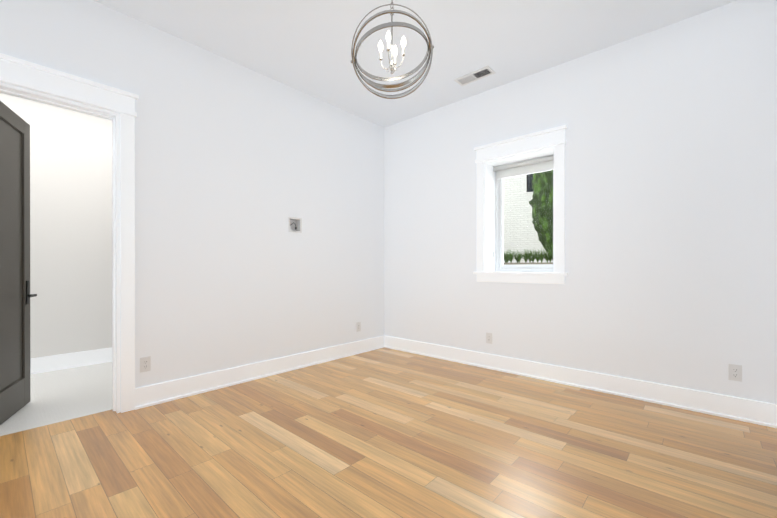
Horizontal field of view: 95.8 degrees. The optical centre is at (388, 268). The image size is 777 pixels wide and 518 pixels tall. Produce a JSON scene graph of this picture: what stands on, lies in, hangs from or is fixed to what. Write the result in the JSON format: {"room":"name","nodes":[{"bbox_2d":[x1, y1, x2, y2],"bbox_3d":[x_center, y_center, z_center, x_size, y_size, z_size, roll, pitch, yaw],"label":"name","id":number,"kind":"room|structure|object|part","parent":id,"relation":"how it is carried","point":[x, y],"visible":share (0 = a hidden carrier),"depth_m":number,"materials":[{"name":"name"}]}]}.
{"room":"bedroom","nodes":[
{"label":"bedroom","id":0,"kind":"room"},
{"bbox_2d":[0,93,111,358],"bbox_3d":[-3.842,-0.451,4.057,0.150,3.220,5.100,0,0,42],"label":"wall","id":1,"kind":"structure","parent":0,"point":[71,226],"depth_m":4.08,"materials":[{"name":"paint"}]},
{"bbox_2d":[30,348,111,373],"bbox_3d":[-3.776,1.076,4.000,0.029,0.168,4.800,0,0,42],"label":"baseboard","id":2,"kind":"structure","parent":1,"relation":"attached to","point":[60,362],"depth_m":4.06,"materials":[{"name":"paint"}]},
{"bbox_2d":[0,0,383,411],"bbox_3d":[-1.629,-0.450,3.528,0.150,3.220,5.170,0,0,42],"label":"wall","id":3,"kind":"structure","parent":0,"point":[237,165],"depth_m":3.46,"materials":[{"name":"paint"}]},
{"bbox_2d":[0,101,36,424],"bbox_3d":[-2.940,-0.040,2.700,0.160,2.385,0.735,0,0,-28],"label":"door","id":4,"kind":"structure","parent":3,"relation":"in","point":[15,295],"depth_m":2.80,"materials":[{"name":"paint"}]},
{"bbox_3d":[-3.061,0.207,2.927,0.160,0.200,0.140,0,0,-28],"label":"handle","id":5,"kind":"part","parent":4,"relation":"part of","materials":[{"name":"black metal"}]},
{"bbox_2d":[0,53,138,412],"bbox_3d":[-2.478,-0.128,2.584,0.242,2.580,1.018,0,0,42],"label":"door frame","id":6,"kind":"structure","parent":3,"relation":"attached to","point":[14,71],"depth_m":2.82,"materials":[{"name":"paint"}]},
{"bbox_2d":[140,356,150,372],"bbox_3d":[-2.042,0.809,2.951,0.009,0.124,0.075,0,0,42],"label":"electrical outlet","id":7,"kind":"object","parent":3,"relation":"attached to","point":[145,364],"visible":1,"depth_m":2.95,"materials":[{"name":"white plastic"}]},
{"bbox_2d":[135,336,382,409],"bbox_3d":[-1.085,1.076,4.004,0.029,0.168,2.998,0,0,42],"label":"baseboard","id":8,"kind":"structure","parent":3,"relation":"attached to","point":[146,396],"depth_m":3.55,"materials":[{"name":"paint"}]},
{"bbox_2d":[289,217,301,232],"bbox_3d":[-1.100,-0.495,4.061,0.082,0.172,0.172,0,0,42],"label":"outlet box","id":9,"kind":"object","parent":3,"relation":"in","point":[295,224],"visible":0.88,"depth_m":4.09,"materials":[{"name":"white plastic"}]},
{"bbox_2d":[356,322,360,331],"bbox_3d":[-0.406,0.798,4.775,0.009,0.124,0.075,0,0,42],"label":"electrical outlet","id":10,"kind":"object","parent":3,"relation":"attached to","point":[358,326],"visible":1,"depth_m":4.77,"materials":[{"name":"white plastic"}]},
{"bbox_2d":[0,347,776,517],"bbox_3d":[-0.094,1.193,2.154,4.225,0.060,5.170,0,0,42],"label":"floor","id":11,"kind":"structure","parent":0,"point":[384,432],"depth_m":2.19,"materials":[{"name":"brown wood"}]},
{"bbox_2d":[94,0,736,127],"bbox_3d":[-0.752,-2.117,2.032,7.450,0.120,6.220,0,0,42],"label":"ceiling","id":12,"kind":"structure","parent":0,"point":[304,46],"depth_m":3.11,"materials":[{"name":"paint"}]},
{"bbox_2d":[351,0,433,98],"bbox_3d":[0.022,-1.574,2.199,0.455,0.966,0.461,0,0,42],"label":"orb chandelier","id":13,"kind":"object","parent":12,"relation":"hanging from","point":[394,52],"visible":1,"depth_m":2.18,"materials":[{"name":"silver metal"}]},
{"bbox_2d":[454,66,495,85],"bbox_3d":[0.921,-2.055,3.769,0.400,0.010,0.170,0,0,42],"label":"ceiling vent","id":14,"kind":"object","parent":12,"relation":"in","point":[479,74],"visible":1,"depth_m":3.76,"materials":[{"name":"white plastic"}]},
{"bbox_2d":[384,0,776,403],"bbox_3d":[1.516,-0.450,3.964,4.250,3.220,0.320,0,0,42],"label":"wall","id":15,"kind":"structure","parent":0,"point":[671,203],"depth_m":3.15,"materials":[{"name":"paint"}]},
{"bbox_2d":[486,332,491,343],"bbox_3d":[1.164,0.809,4.061,0.075,0.124,0.009,0,0,42],"label":"electrical outlet","id":16,"kind":"object","parent":15,"relation":"attached to","point":[489,338],"visible":1,"depth_m":4.06,"materials":[{"name":"white plastic"}]},
{"bbox_2d":[473,125,567,283],"bbox_3d":[1.503,-0.629,3.944,1.022,1.578,0.366,0,0,42],"label":"window unit","id":17,"kind":"structure","parent":15,"relation":"in","point":[531,166],"depth_m":3.96,"materials":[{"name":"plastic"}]},
{"bbox_2d":[493,155,553,179],"bbox_3d":[1.549,-1.146,3.994,0.744,0.157,0.062,0,0,42],"label":"blind","id":18,"kind":"object","parent":17,"relation":"attached to","point":[542,164],"depth_m":4.00,"materials":[{"name":"fabric"}]},
{"bbox_3d":[1.597,-0.591,4.049,0.584,1.106,0.004,0,0,42],"label":"glass","id":19,"kind":"part","parent":17,"relation":"part of","materials":[{"name":"clear glass"}]},
{"bbox_2d":[383,335,776,427],"bbox_3d":[1.400,1.076,3.837,3.950,0.168,0.029,0,0,42],"label":"baseboard","id":20,"kind":"structure","parent":15,"relation":"attached to","point":[747,410],"depth_m":3.24,"materials":[{"name":"paint"}]},
{"bbox_2d":[728,364,741,381],"bbox_3d":[2.672,0.806,2.708,0.075,0.124,0.009,0,0,42],"label":"electrical outlet","id":21,"kind":"object","parent":15,"relation":"attached to","point":[734,372],"visible":1,"depth_m":2.71,"materials":[{"name":"white plastic"}]},
{"label":"outside","id":22,"kind":"structure","parent":0,"visible":0},
{"bbox_2d":[0,362,112,435],"bbox_3d":[-3.145,1.191,3.433,2.025,0.060,5.100,0,0,42],"label":"floor","id":23,"kind":"structure","parent":22,"point":[61,395],"depth_m":3.15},
{"bbox_2d":[504,262,552,264],"bbox_3d":[7.020,0.757,13.055,16.000,1.770,13.400,0,0,42],"label":"terrace","id":24,"kind":"object","parent":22,"point":[525,263],"depth_m":7.71,"materials":[{"name":"concrete"}]},
{"bbox_2d":[504,174,552,262],"bbox_3d":[4.344,-3.355,11.553,14.000,6.500,0.280,0,0,21],"label":"wall","id":25,"kind":"structure","parent":24,"relation":"on","point":[524,224],"depth_m":11.46,"materials":[{"name":"white brick"}]},
{"bbox_3d":[4.944,-2.859,11.262,1.030,0.930,0.160,0,0,21],"label":"frame","id":26,"kind":"part","parent":25,"relation":"part of","materials":[{"name":"white glass"}]},
{"bbox_2d":[504,170,552,262],"bbox_3d":[3.070,-3.838,8.389,3.742,7.563,1.658,0,0,42],"label":"garden bed","id":27,"kind":"object","parent":24,"relation":"on","point":[545,183],"depth_m":7.69,"materials":[{"name":"green plant"}]}
]}

